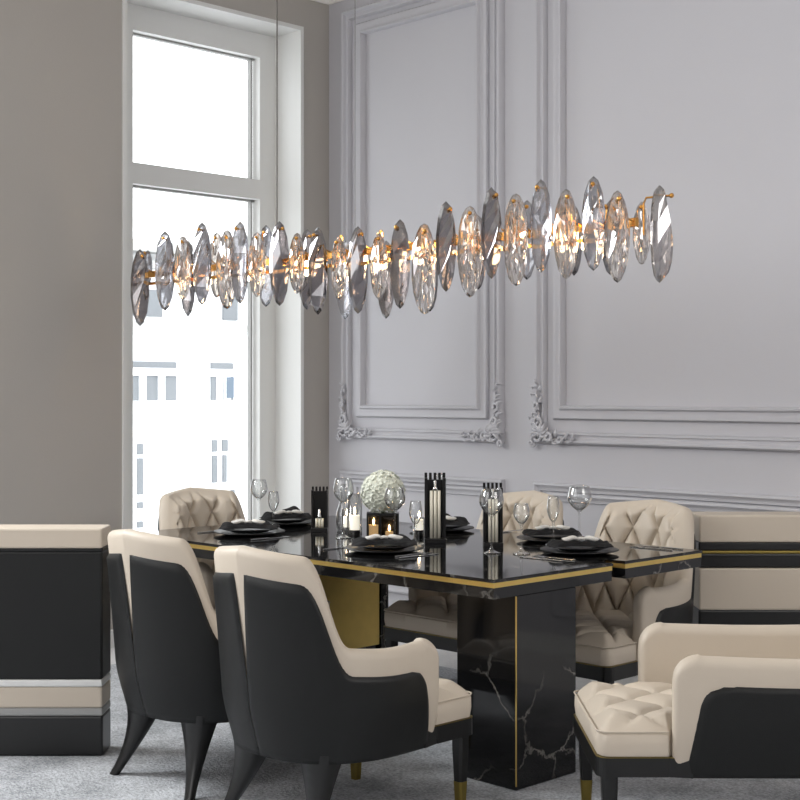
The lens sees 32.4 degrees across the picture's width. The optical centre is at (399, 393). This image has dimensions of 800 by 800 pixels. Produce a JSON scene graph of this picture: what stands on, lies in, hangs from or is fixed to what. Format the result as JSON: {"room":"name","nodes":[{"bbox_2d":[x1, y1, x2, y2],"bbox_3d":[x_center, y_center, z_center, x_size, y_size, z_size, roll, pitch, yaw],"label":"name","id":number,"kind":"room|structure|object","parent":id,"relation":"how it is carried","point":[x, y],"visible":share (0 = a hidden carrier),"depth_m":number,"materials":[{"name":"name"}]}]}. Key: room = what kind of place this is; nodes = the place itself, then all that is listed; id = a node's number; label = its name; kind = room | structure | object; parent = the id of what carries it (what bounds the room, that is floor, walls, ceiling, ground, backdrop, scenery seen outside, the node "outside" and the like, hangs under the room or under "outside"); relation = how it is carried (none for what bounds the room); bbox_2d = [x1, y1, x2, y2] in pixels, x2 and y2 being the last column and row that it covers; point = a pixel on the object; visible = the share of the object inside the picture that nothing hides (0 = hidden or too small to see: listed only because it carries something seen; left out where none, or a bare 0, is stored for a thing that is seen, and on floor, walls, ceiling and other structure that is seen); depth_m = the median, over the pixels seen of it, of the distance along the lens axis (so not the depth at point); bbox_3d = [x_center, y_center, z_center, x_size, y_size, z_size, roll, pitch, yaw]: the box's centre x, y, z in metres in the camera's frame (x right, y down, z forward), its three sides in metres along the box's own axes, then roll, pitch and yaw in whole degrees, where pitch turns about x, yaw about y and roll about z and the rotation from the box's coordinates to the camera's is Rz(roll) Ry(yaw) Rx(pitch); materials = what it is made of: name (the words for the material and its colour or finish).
{"room":"dining room","nodes":[
{"label":"dining room","id":0,"kind":"room"},
{"bbox_2d":[0,0,328,628],"bbox_3d":[-3.305,-0.600,6.080,7.650,3.970,0.400,0,0,-45],"label":"wall","id":1,"kind":"structure","parent":0,"point":[61,60],"depth_m":7.33,"materials":[{"name":"paint"}]},
{"bbox_2d":[111,629,114,647],"bbox_3d":[-3.166,1.335,5.917,7.620,0.100,0.028,0,0,-45],"label":"baseboard","id":2,"kind":"structure","parent":1,"relation":"attached to","point":[112,634],"depth_m":7.49,"materials":[{"name":"white paint"}]},
{"bbox_2d":[122,0,303,528],"bbox_3d":[-1.161,-0.573,8.126,1.323,3.375,0.352,0,0,-45],"label":"window","id":3,"kind":"structure","parent":1,"relation":"in","point":[275,333],"depth_m":8.49,"materials":[{"name":"white paint"}]},
{"bbox_2d":[111,642,637,692],"bbox_3d":[-0.366,1.435,3.108,8.050,0.100,8.760,0,0,-45],"label":"floor","id":4,"kind":"structure","parent":0,"point":[448,659],"depth_m":7.07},
{"bbox_2d":[0,664,799,799],"bbox_3d":[-0.494,1.377,3.572,5.720,0.013,6.200,0,0,-45],"label":"rug","id":5,"kind":"object","parent":4,"relation":"on","point":[156,770],"visible":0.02,"depth_m":4.87,"materials":[{"name":"grey carpet"}]},
{"bbox_2d":[0,524,110,755],"bbox_3d":[-1.537,0.939,5.269,0.825,0.863,0.162,0,0,0],"label":"sideboard","id":6,"kind":"object","parent":5,"relation":"on","point":[55,602],"visible":0.91,"depth_m":5.20,"materials":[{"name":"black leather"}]},
{"bbox_2d":[0,524,110,547],"bbox_3d":[-1.537,0.545,5.269,0.825,0.076,0.162,0,0,0],"label":"sideboard top","id":7,"kind":"object","parent":6,"relation":"on","point":[11,535],"depth_m":5.19,"materials":[{"name":"beige leather"}]},
{"bbox_2d":[106,529,228,799],"bbox_3d":[-0.675,0.917,4.990,0.777,0.906,0.677,0,0,-45],"label":"dining chair","id":8,"kind":"object","parent":5,"relation":"on","point":[167,657],"visible":0.7,"depth_m":4.67,"materials":[{"name":"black leather"}]},
{"bbox_2d":[158,487,329,612],"bbox_3d":[-0.793,0.917,6.605,0.677,0.906,0.777,0,0,-45],"label":"dining chair","id":9,"kind":"object","parent":5,"relation":"on","point":[188,507],"visible":0.1,"depth_m":6.77,"materials":[{"name":"beige leather"}]},
{"bbox_2d":[213,545,472,799],"bbox_3d":[-0.225,0.917,4.471,0.777,0.906,0.677,0,0,-45],"label":"dining chair","id":10,"kind":"object","parent":5,"relation":"on","point":[292,690],"visible":1,"depth_m":4.17,"materials":[{"name":"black leather"}]},
{"bbox_2d":[142,516,701,790],"bbox_3d":[0.007,1.000,5.917,1.330,0.741,2.230,0,0,-45],"label":"dining table","id":11,"kind":"object","parent":5,"relation":"on","point":[516,615],"visible":0.62,"depth_m":4.92,"materials":[{"name":"black stone"}]},
{"bbox_2d":[214,528,284,536],"bbox_3d":[-0.676,0.615,6.173,0.320,0.030,0.320,0,0,-45],"label":"dinner plate","id":12,"kind":"object","parent":11,"relation":"on","point":[247,532],"visible":0.82,"depth_m":6.11,"materials":[{"name":"black ceramic"}]},
{"bbox_2d":[219,519,279,528],"bbox_3d":[-0.676,0.580,6.173,0.262,0.042,0.134,0,0,0],"label":"napkin","id":13,"kind":"object","parent":12,"relation":"on","point":[226,525],"visible":0.92,"depth_m":6.14,"materials":[{"name":"black fabric"}]},
{"bbox_2d":[231,519,264,523],"bbox_3d":[-0.676,0.568,6.125,0.151,0.023,0.036,0,0,0],"label":"roll","id":14,"kind":"object","parent":13,"relation":"on","point":[238,521],"visible":1,"depth_m":6.12,"materials":[{"name":"white fabric"}]},
{"bbox_2d":[250,479,267,499],"bbox_3d":[-0.668,0.517,6.506,0.082,0.224,0.082,0,0,-45],"label":"wine glass","id":15,"kind":"object","parent":11,"relation":"on","point":[252,479],"visible":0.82,"depth_m":6.50,"materials":[{"name":"clear glass"}]},
{"bbox_2d":[250,536,288,539],"bbox_3d":[-0.566,0.626,5.984,0.210,0.005,0.015,0,0,-45],"label":"knife","id":16,"kind":"object","parent":11,"relation":"on","point":[283,536],"visible":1,"depth_m":5.97,"materials":[{"name":"metal"}]},
{"bbox_2d":[268,491,280,528],"bbox_3d":[-0.592,0.542,6.429,0.070,0.174,0.070,0,0,-45],"label":"wine glass","id":17,"kind":"object","parent":11,"relation":"on","point":[269,491],"visible":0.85,"depth_m":6.42,"materials":[{"name":"clear glass"}]},
{"bbox_2d":[267,519,310,525],"bbox_3d":[-0.548,0.615,6.655,0.300,0.030,0.300,0,0,-45],"label":"dinner plate","id":18,"kind":"object","parent":11,"relation":"on","point":[282,522],"visible":0.64,"depth_m":6.58,"materials":[{"name":"black ceramic"}]},
{"bbox_2d":[259,506,310,519],"bbox_3d":[-0.548,0.572,6.655,0.246,0.058,0.126,0,0,-17],"label":"napkin","id":19,"kind":"object","parent":18,"relation":"on","point":[267,515],"visible":0.88,"depth_m":6.63,"materials":[{"name":"black fabric"}]},
{"bbox_2d":[273,510,303,514],"bbox_3d":[-0.535,0.568,6.612,0.151,0.023,0.036,0,0,-17],"label":"roll","id":20,"kind":"object","parent":19,"relation":"on","point":[279,512],"visible":1,"depth_m":6.61,"materials":[{"name":"white fabric"}]},
{"bbox_2d":[311,486,327,532],"bbox_3d":[-0.368,0.527,6.289,0.076,0.205,0.077,0,0,0],"label":"candle holder","id":21,"kind":"object","parent":11,"relation":"on","point":[319,499],"visible":1,"depth_m":6.28,"materials":[{"name":"black metal"}]},
{"bbox_2d":[317,509,321,518],"bbox_3d":[-0.368,0.546,6.288,0.023,0.045,0.023,0,0,0],"label":"flame","id":22,"kind":"object","parent":21,"relation":"on","point":[319,511],"depth_m":6.28,"materials":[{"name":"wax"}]},
{"bbox_2d":[333,478,353,538],"bbox_3d":[-0.247,0.498,6.010,0.091,0.260,0.091,0,0,-45],"label":"wine glass","id":23,"kind":"object","parent":11,"relation":"on","point":[339,537],"visible":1,"depth_m":6.00,"materials":[{"name":"clear glass"}]},
{"bbox_2d":[336,484,350,530],"bbox_3d":[-0.260,0.521,6.336,0.072,0.213,0.072,0,0,-45],"label":"carafe","id":24,"kind":"object","parent":11,"relation":"on","point":[338,484],"visible":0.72,"depth_m":6.33,"materials":[{"name":"clear glass"}]},
{"bbox_2d":[341,509,352,533],"bbox_3d":[-0.239,0.574,6.215,0.052,0.113,0.052,0,0,-45],"label":"candle lantern","id":25,"kind":"object","parent":11,"relation":"on","point":[344,528],"visible":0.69,"depth_m":6.20,"materials":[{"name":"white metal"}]},
{"bbox_2d":[343,510,349,526],"bbox_3d":[-0.239,0.559,6.215,0.034,0.084,0.034,0,0,-45],"label":"candle","id":26,"kind":"object","parent":25,"relation":"on","point":[345,517],"depth_m":6.20,"materials":[{"name":"white wax"}]},
{"bbox_2d":[347,493,361,536],"bbox_3d":[-0.201,0.535,6.091,0.068,0.190,0.068,0,0,-45],"label":"candle lantern","id":27,"kind":"object","parent":11,"relation":"on","point":[354,531],"visible":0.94,"depth_m":6.07,"materials":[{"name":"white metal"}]},
{"bbox_2d":[350,507,359,529],"bbox_3d":[-0.201,0.550,6.091,0.045,0.101,0.045,0,0,-45],"label":"candle","id":28,"kind":"object","parent":27,"relation":"on","point":[354,519],"depth_m":6.07,"materials":[{"name":"white wax"}]},
{"bbox_2d":[367,512,398,539],"bbox_3d":[-0.074,0.573,5.978,0.140,0.115,0.090,0,0,0],"label":"flower box","id":29,"kind":"object","parent":11,"relation":"on","point":[382,524],"visible":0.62,"depth_m":5.98,"materials":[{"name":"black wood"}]},
{"bbox_2d":[360,469,405,512],"bbox_3d":[-0.074,0.425,5.977,0.198,0.195,0.199,0,0,-45],"label":"flower ball","id":30,"kind":"object","parent":29,"relation":"on","point":[372,495],"visible":0.94,"depth_m":5.92,"materials":[{"name":"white plant"}]},
{"bbox_2d":[344,545,423,553],"bbox_3d":[-0.063,0.615,5.511,0.320,0.030,0.320,0,0,-45],"label":"dinner plate","id":31,"kind":"object","parent":11,"relation":"on","point":[369,549],"visible":0.81,"depth_m":5.46,"materials":[{"name":"black ceramic"}]},
{"bbox_2d":[351,534,416,545],"bbox_3d":[-0.063,0.581,5.511,0.262,0.040,0.134,0,0,0],"label":"napkin","id":32,"kind":"object","parent":31,"relation":"on","point":[360,541],"visible":0.96,"depth_m":5.48,"materials":[{"name":"black fabric"}]},
{"bbox_2d":[365,534,402,539],"bbox_3d":[-0.064,0.568,5.463,0.151,0.023,0.036,0,0,0],"label":"roll","id":33,"kind":"object","parent":32,"relation":"on","point":[374,536],"visible":1,"depth_m":5.46,"materials":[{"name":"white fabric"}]},
{"bbox_2d":[384,487,404,534],"bbox_3d":[-0.022,0.512,5.783,0.091,0.234,0.091,0,0,-45],"label":"wine glass","id":34,"kind":"object","parent":11,"relation":"on","point":[400,487],"visible":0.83,"depth_m":5.77,"materials":[{"name":"clear glass"}]},
{"bbox_2d":[395,552,433,556],"bbox_3d":[0.053,0.627,5.380,0.200,0.004,0.025,0,0,-45],"label":"fork","id":35,"kind":"object","parent":11,"relation":"on","point":[422,552],"visible":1,"depth_m":5.39,"materials":[{"name":"metal"}]},
{"bbox_2d":[409,501,423,545],"bbox_3d":[0.065,0.537,5.723,0.070,0.184,0.070,0,0,-45],"label":"wine glass","id":36,"kind":"object","parent":11,"relation":"on","point":[410,501],"visible":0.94,"depth_m":5.71,"materials":[{"name":"clear glass"}]},
{"bbox_2d":[413,512,423,536],"bbox_3d":[0.085,0.574,6.086,0.056,0.113,0.056,0,0,-45],"label":"candle lantern","id":37,"kind":"object","parent":11,"relation":"on","point":[419,532],"visible":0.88,"depth_m":6.07,"materials":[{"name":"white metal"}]},
{"bbox_2d":[415,512,422,529],"bbox_3d":[0.085,0.559,6.086,0.037,0.084,0.037,0,0,-45],"label":"candle","id":38,"kind":"object","parent":37,"relation":"on","point":[419,526],"depth_m":6.07,"materials":[{"name":"white wax"}]},
{"bbox_2d":[399,553,438,557],"bbox_3d":[0.074,0.626,5.337,0.210,0.005,0.015,0,0,-45],"label":"knife","id":39,"kind":"object","parent":11,"relation":"on","point":[433,553],"visible":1,"depth_m":5.32,"materials":[{"name":"metal"}]},
{"bbox_2d":[424,472,445,543],"bbox_3d":[0.149,0.482,5.824,0.090,0.295,0.091,0,0,0],"label":"candle holder","id":40,"kind":"object","parent":11,"relation":"on","point":[434,490],"visible":1,"depth_m":5.81,"materials":[{"name":"black metal"}]},
{"bbox_2d":[432,480,437,490],"bbox_3d":[0.149,0.386,5.823,0.027,0.045,0.027,0,0,0],"label":"flame","id":41,"kind":"object","parent":40,"relation":"on","point":[434,482],"depth_m":5.82,"materials":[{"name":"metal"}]},
{"bbox_2d":[409,525,473,532],"bbox_3d":[0.193,0.615,6.348,0.300,0.030,0.300,0,0,-45],"label":"dinner plate","id":42,"kind":"object","parent":11,"relation":"on","point":[449,528],"visible":0.44,"depth_m":6.29,"materials":[{"name":"black ceramic"}]},
{"bbox_2d":[414,513,469,525],"bbox_3d":[0.193,0.574,6.348,0.246,0.055,0.126,0,0,11],"label":"napkin","id":43,"kind":"object","parent":42,"relation":"on","point":[459,521],"visible":0.42,"depth_m":6.31,"materials":[{"name":"black fabric"}]},
{"bbox_2d":[446,516,455,520],"bbox_3d":[0.183,0.568,6.303,0.151,0.023,0.036,0,0,12],"label":"roll","id":44,"kind":"object","parent":43,"relation":"on","point":[447,517],"visible":0.34,"depth_m":6.28,"materials":[{"name":"white fabric"}]},
{"bbox_2d":[479,488,503,553],"bbox_3d":[0.362,0.502,5.437,0.099,0.254,0.099,0,0,-45],"label":"wine glass","id":45,"kind":"object","parent":11,"relation":"on","point":[486,552],"visible":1,"depth_m":5.42,"materials":[{"name":"clear glass"}]},
{"bbox_2d":[483,483,502,547],"bbox_3d":[0.384,0.499,5.671,0.080,0.262,0.081,0,0,0],"label":"candle holder","id":46,"kind":"object","parent":11,"relation":"on","point":[492,499],"visible":0.93,"depth_m":5.66,"materials":[{"name":"black metal"}]},
{"bbox_2d":[490,489,495,498],"bbox_3d":[0.384,0.411,5.671,0.024,0.045,0.024,0,0,0],"label":"flame","id":47,"kind":"object","parent":46,"relation":"on","point":[492,492],"depth_m":5.67,"materials":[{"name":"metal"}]},
{"bbox_2d":[513,503,529,554],"bbox_3d":[0.478,0.529,5.405,0.070,0.198,0.070,0,0,-45],"label":"wine glass","id":48,"kind":"object","parent":11,"relation":"on","point":[515,553],"visible":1,"depth_m":5.40,"materials":[{"name":"clear glass"}]},
{"bbox_2d":[519,556,562,561],"bbox_3d":[0.537,0.626,5.232,0.015,0.005,0.210,0,0,-45],"label":"knife","id":49,"kind":"object","parent":11,"relation":"on","point":[519,556],"visible":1,"depth_m":5.22,"materials":[{"name":"metal"}]},
{"bbox_2d":[516,535,584,542],"bbox_3d":[0.650,0.615,5.899,0.300,0.030,0.300,0,0,-45],"label":"dinner plate","id":50,"kind":"object","parent":11,"relation":"on","point":[535,538],"visible":0.55,"depth_m":5.89,"materials":[{"name":"black ceramic"}]},
{"bbox_2d":[522,528,581,535],"bbox_3d":[0.650,0.583,5.899,0.246,0.035,0.126,0,0,0],"label":"napkin","id":51,"kind":"object","parent":50,"relation":"on","point":[526,532],"visible":0.96,"depth_m":5.87,"materials":[{"name":"black fabric"}]},
{"bbox_2d":[535,525,569,529],"bbox_3d":[0.649,0.568,5.854,0.151,0.023,0.036,0,0,0],"label":"roll","id":52,"kind":"object","parent":51,"relation":"on","point":[541,527],"visible":0.99,"depth_m":5.85,"materials":[{"name":"white fabric"}]},
{"bbox_2d":[545,496,559,544],"bbox_3d":[0.638,0.527,5.726,0.070,0.204,0.070,0,0,-45],"label":"wine glass","id":53,"kind":"object","parent":11,"relation":"on","point":[548,496],"visible":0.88,"depth_m":5.72,"materials":[{"name":"clear glass"}]},
{"bbox_2d":[533,555,574,560],"bbox_3d":[0.590,0.627,5.263,0.025,0.004,0.200,0,0,-45],"label":"fork","id":54,"kind":"object","parent":11,"relation":"on","point":[533,555],"visible":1,"depth_m":5.27,"materials":[{"name":"metal"}]},
{"bbox_2d":[540,546,618,555],"bbox_3d":[0.711,0.615,5.454,0.310,0.030,0.310,0,0,-45],"label":"dinner plate","id":55,"kind":"object","parent":11,"relation":"on","point":[575,550],"visible":0.84,"depth_m":5.41,"materials":[{"name":"black ceramic"}]},
{"bbox_2d":[546,539,612,546],"bbox_3d":[0.711,0.584,5.454,0.254,0.033,0.130,0,0,0],"label":"napkin","id":56,"kind":"object","parent":55,"relation":"on","point":[553,543],"visible":0.96,"depth_m":5.42,"materials":[{"name":"black fabric"}]},
{"bbox_2d":[562,535,599,540],"bbox_3d":[0.711,0.568,5.407,0.151,0.023,0.036,0,0,0],"label":"roll","id":57,"kind":"object","parent":56,"relation":"on","point":[569,538],"visible":1,"depth_m":5.40,"materials":[{"name":"white fabric"}]},
{"bbox_2d":[567,485,591,540],"bbox_3d":[0.743,0.504,5.692,0.102,0.248,0.102,0,0,-45],"label":"wine glass","id":58,"kind":"object","parent":11,"relation":"on","point":[570,485],"visible":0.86,"depth_m":5.68,"materials":[{"name":"clear glass"}]},
{"bbox_2d":[629,546,671,550],"bbox_3d":[1.023,0.627,5.593,0.025,0.004,0.200,0,0,-45],"label":"fork","id":59,"kind":"object","parent":11,"relation":"on","point":[629,546],"visible":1,"depth_m":5.60,"materials":[{"name":"metal"}]},
{"bbox_2d":[639,545,682,549],"bbox_3d":[1.070,0.626,5.632,0.015,0.005,0.210,0,0,-45],"label":"knife","id":60,"kind":"object","parent":11,"relation":"on","point":[639,545],"visible":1,"depth_m":5.62,"materials":[{"name":"metal"}]},
{"bbox_2d":[383,490,563,651],"bbox_3d":[0.388,0.917,6.372,0.777,0.906,0.677,0,0,-45],"label":"dining chair","id":61,"kind":"object","parent":5,"relation":"on","point":[429,615],"visible":0.2,"depth_m":6.28,"materials":[{"name":"beige leather"}]},
{"bbox_2d":[576,499,695,683],"bbox_3d":[0.880,0.917,5.818,0.777,0.906,0.677,0,0,-45],"label":"dining chair","id":62,"kind":"object","parent":5,"relation":"on","point":[612,616],"visible":0.49,"depth_m":5.80,"materials":[{"name":"beige leather"}]},
{"bbox_2d":[573,622,799,799],"bbox_3d":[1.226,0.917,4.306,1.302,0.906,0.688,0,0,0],"label":"dining chair","id":63,"kind":"object","parent":5,"relation":"on","point":[706,700],"visible":1,"depth_m":4.02,"materials":[{"name":"beige leather"}]},
{"bbox_2d":[692,512,799,624],"bbox_3d":[1.594,0.958,6.134,0.560,0.851,0.192,0,0,0],"label":"sideboard","id":64,"kind":"object","parent":4,"relation":"on","point":[748,573],"visible":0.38,"depth_m":6.04,"materials":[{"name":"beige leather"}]},
{"bbox_2d":[692,512,799,541],"bbox_3d":[1.594,0.592,6.134,0.560,0.120,0.192,0,0,0],"label":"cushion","id":65,"kind":"object","parent":64,"relation":"on","point":[708,526],"depth_m":6.04,"materials":[{"name":"beige leather"}]},
{"bbox_2d":[329,0,799,606],"bbox_3d":[2.407,-0.600,5.851,0.150,3.970,8.760,0,0,-45],"label":"wall","id":66,"kind":"structure","parent":0,"point":[696,100],"depth_m":7.09,"materials":[{"name":"paint"}]},
{"bbox_2d":[312,0,343,4],"bbox_3d":[-0.295,-2.513,3.037,7.650,0.145,8.160,0,0,-45],"label":"trim","id":67,"kind":"structure","parent":66,"relation":"attached to","point":[328,2],"depth_m":8.57,"materials":[{"name":"paint"}]},
{"bbox_2d":[335,383,372,440],"bbox_3d":[-0.288,0.111,8.401,0.047,0.364,0.322,0,0,-45],"label":"trim","id":68,"kind":"structure","parent":66,"relation":"attached to","point":[344,427],"depth_m":8.44,"materials":[{"name":"paint"}]},
{"bbox_2d":[339,470,504,594],"bbox_3d":[0.098,0.828,8.057,0.030,0.714,1.337,0,0,-45],"label":"trim","id":69,"kind":"structure","parent":66,"relation":"attached to","point":[465,483],"depth_m":8.09,"materials":[{"name":"paint"}]},
{"bbox_2d":[341,0,504,442],"bbox_3d":[0.104,-1.047,8.044,0.040,2.640,1.312,0,0,-45],"label":"trim","id":70,"kind":"structure","parent":66,"relation":"attached to","point":[480,410],"depth_m":7.95,"materials":[{"name":"paint"}]},
{"bbox_2d":[460,383,504,446],"bbox_3d":[0.453,0.116,7.652,0.047,0.355,0.316,0,0,-45],"label":"trim","id":71,"kind":"structure","parent":66,"relation":"attached to","point":[492,429],"depth_m":7.58,"materials":[{"name":"paint"}]},
{"bbox_2d":[528,379,575,447],"bbox_3d":[0.800,0.102,7.301,0.048,0.372,0.326,0,0,-45],"label":"trim","id":72,"kind":"structure","parent":66,"relation":"attached to","point":[539,430],"depth_m":7.35,"materials":[{"name":"paint"}]},
{"bbox_2d":[533,481,799,511],"bbox_3d":[1.858,0.828,6.278,0.030,0.714,3.238,0,0,-45],"label":"trim","id":73,"kind":"structure","parent":66,"relation":"attached to","point":[605,491],"depth_m":6.74,"materials":[{"name":"paint"}]},
{"bbox_2d":[535,0,799,451],"bbox_3d":[1.862,-1.050,6.267,0.040,2.635,3.218,0,0,-45],"label":"trim","id":74,"kind":"structure","parent":66,"relation":"attached to","point":[561,411],"depth_m":7.27,"materials":[{"name":"paint"}]},
{"bbox_3d":[-0.366,-2.635,3.108,8.050,0.100,8.760,0,0,-45],"label":"ceiling","id":75,"kind":"structure","parent":0,"visible":0},
{"bbox_2d":[131,0,673,325],"bbox_3d":[-0.232,-1.451,5.920,0.295,2.269,3.325,0,0,-45],"label":"chandelier","id":76,"kind":"object","parent":75,"relation":"hanging from","point":[227,264],"visible":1,"depth_m":5.51,"materials":[{"name":"clear glass"}]},
{"label":"outside","id":77,"kind":"structure","parent":0,"visible":0},
{"bbox_2d":[133,239,246,530],"bbox_3d":[0.513,3.705,24.367,32.000,11.360,4.250,0,0,-45],"label":"building","id":78,"kind":"structure","parent":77,"point":[190,372],"depth_m":18.37,"materials":[{"name":"white"}]},
{"bbox_2d":[226,377,233,397],"bbox_3d":[-2.338,-0.087,18.845,0.120,0.285,0.050,0,0,-45],"label":"window","id":79,"kind":"structure","parent":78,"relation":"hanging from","point":[229,380],"depth_m":18.82,"materials":[{"name":"blue glass"}]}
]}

